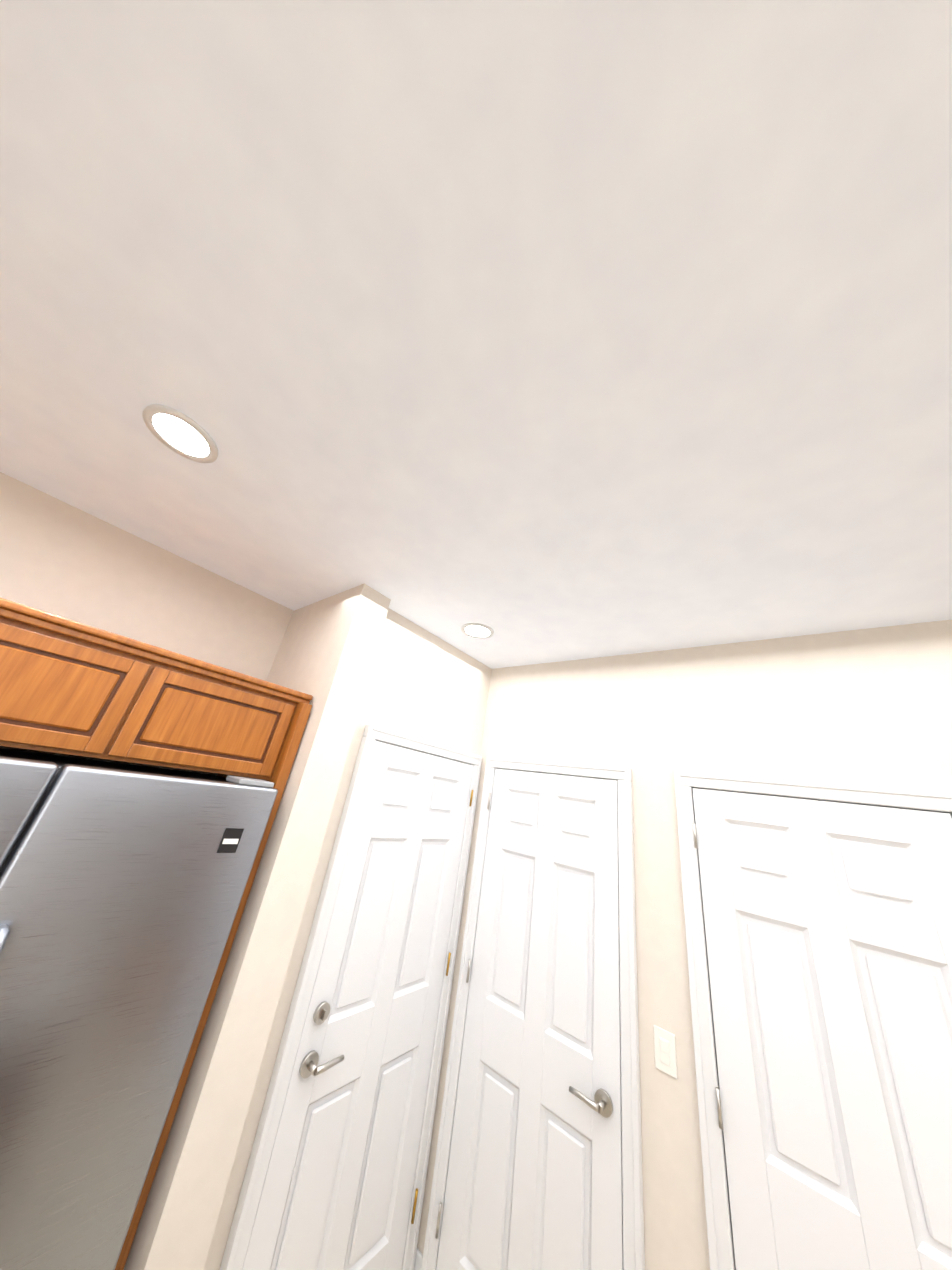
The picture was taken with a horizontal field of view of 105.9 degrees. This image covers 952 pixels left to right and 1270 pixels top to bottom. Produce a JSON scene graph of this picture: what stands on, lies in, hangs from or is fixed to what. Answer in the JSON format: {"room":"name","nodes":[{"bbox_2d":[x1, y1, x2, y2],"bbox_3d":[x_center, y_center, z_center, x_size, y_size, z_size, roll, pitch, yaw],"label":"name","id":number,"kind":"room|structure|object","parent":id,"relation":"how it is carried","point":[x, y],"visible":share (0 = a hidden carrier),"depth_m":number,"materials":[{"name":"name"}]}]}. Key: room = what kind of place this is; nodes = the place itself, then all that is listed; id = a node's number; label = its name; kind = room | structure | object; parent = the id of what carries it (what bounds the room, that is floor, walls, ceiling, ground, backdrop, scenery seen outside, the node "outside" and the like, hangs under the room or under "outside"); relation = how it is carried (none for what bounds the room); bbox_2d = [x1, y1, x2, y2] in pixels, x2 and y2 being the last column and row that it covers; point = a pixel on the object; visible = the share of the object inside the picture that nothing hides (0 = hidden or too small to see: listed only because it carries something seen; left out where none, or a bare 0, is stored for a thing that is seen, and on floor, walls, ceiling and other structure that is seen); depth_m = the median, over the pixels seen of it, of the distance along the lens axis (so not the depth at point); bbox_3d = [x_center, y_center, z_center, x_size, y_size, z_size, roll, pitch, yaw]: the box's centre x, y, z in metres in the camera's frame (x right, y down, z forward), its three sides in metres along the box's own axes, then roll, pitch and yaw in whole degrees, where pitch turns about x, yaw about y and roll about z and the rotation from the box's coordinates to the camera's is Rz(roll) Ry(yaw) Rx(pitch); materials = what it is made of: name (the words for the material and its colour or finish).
{"room":"kitchen","nodes":[
{"label":"kitchen","id":0,"kind":"room"},
{"bbox_2d":[0,472,293,775],"bbox_3d":[-2.674,0.196,0.133,0.150,2.700,4.735,-10,-30,37],"label":"wall","id":1,"kind":"structure","parent":0,"point":[58,557],"depth_m":1.57,"materials":[{"name":"paint"}]},
{"bbox_2d":[123,584,390,1269],"bbox_3d":[-0.957,1.058,1.443,0.706,2.700,0.165,-10,-30,37],"label":"wall","id":2,"kind":"structure","parent":0,"point":[325,654],"depth_m":1.21,"materials":[{"name":"paint"}]},
{"bbox_2d":[204,608,491,1269],"bbox_3d":[-0.435,1.278,1.749,0.150,2.700,1.065,-10,-30,37],"label":"wall","id":3,"kind":"structure","parent":0,"point":[422,683],"depth_m":1.89,"materials":[{"name":"paint"}]},
{"bbox_2d":[220,724,481,1269],"bbox_3d":[-0.376,1.542,1.567,0.085,2.095,0.890,-10,-30,37],"label":"door","id":4,"kind":"structure","parent":3,"relation":"in","point":[335,1174],"depth_m":1.49,"materials":[{"name":"white wood"}]},
{"bbox_2d":[0,0,951,668],"bbox_3d":[0.357,-1.118,-0.434,5.960,0.100,6.560,-10,-30,37],"label":"ceiling","id":5,"kind":"structure","parent":0,"point":[530,332],"depth_m":0.68,"materials":[{"name":"paint"}]},
{"bbox_2d":[142,404,218,462],"bbox_3d":[-0.868,-0.588,1.062,0.184,0.008,0.184,-10,-30,37],"label":"recessed light","id":6,"kind":"object","parent":5,"relation":"in","point":[181,434],"visible":1,"depth_m":1.05,"materials":[{"name":"white"}]},
{"bbox_2d":[461,623,493,637],"bbox_3d":[0.008,-0.022,2.011,0.184,0.008,0.184,-10,-30,37],"label":"recessed light","id":7,"kind":"object","parent":5,"relation":"in","point":[476,630],"visible":1,"depth_m":2.00,"materials":[{"name":"white"}]},
{"bbox_2d":[417,620,951,1269],"bbox_3d":[0.946,1.482,1.705,2.306,2.700,0.810,-10,-30,37],"label":"wall","id":8,"kind":"structure","parent":0,"point":[871,706],"depth_m":1.49,"materials":[{"name":"paint"}]},
{"bbox_2d":[414,1248,422,1269],"bbox_3d":[-0.244,2.626,1.481,0.084,0.105,0.012,-10,-30,37],"label":"baseboard","id":9,"kind":"structure","parent":8,"relation":"attached to","point":[418,1261],"depth_m":1.49,"materials":[{"name":"white"}]},
{"bbox_2d":[421,757,644,1269],"bbox_3d":[0.249,1.644,1.571,0.860,2.095,0.085,-10,-30,37],"label":"door","id":10,"kind":"structure","parent":8,"relation":"in","point":[538,1162],"depth_m":1.53,"materials":[{"name":"white wood"}]},
{"bbox_2d":[654,1025,676,1078],"bbox_3d":[0.689,1.519,1.311,0.072,0.116,0.010,-10,-30,37],"label":"switch plate","id":11,"kind":"object","parent":8,"relation":"attached to","point":[665,1051],"visible":1,"depth_m":1.31,"materials":[{"name":"white plastic"}]},
{"bbox_2d":[674,771,951,1269],"bbox_3d":[1.065,1.494,0.941,0.840,2.095,0.085,-10,-30,37],"label":"door","id":12,"kind":"structure","parent":8,"relation":"in","point":[818,920],"depth_m":1.12,"materials":[{"name":"white wood"}]},
{"bbox_3d":[-0.048,1.389,-1.553,5.960,0.050,6.560,-10,-30,37],"label":"floor","id":13,"kind":"structure","parent":0,"visible":0},
{"bbox_2d":[0,748,277,1269],"bbox_3d":[-1.369,1.203,0.800,0.738,1.797,0.968,-10,-30,37],"label":"refrigerator","id":14,"kind":"object","parent":13,"relation":"on","point":[122,887],"visible":1,"depth_m":0.91,"materials":[{"name":"grey metal"}]},
{"bbox_2d":[0,597,312,1269],"bbox_3d":[-1.409,1.058,0.926,0.618,2.150,1.075,-10,-30,37],"label":"kitchen cabinet","id":15,"kind":"object","parent":13,"relation":"on","point":[70,686],"visible":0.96,"depth_m":1.12,"materials":[{"name":"brown wood"}]}
]}

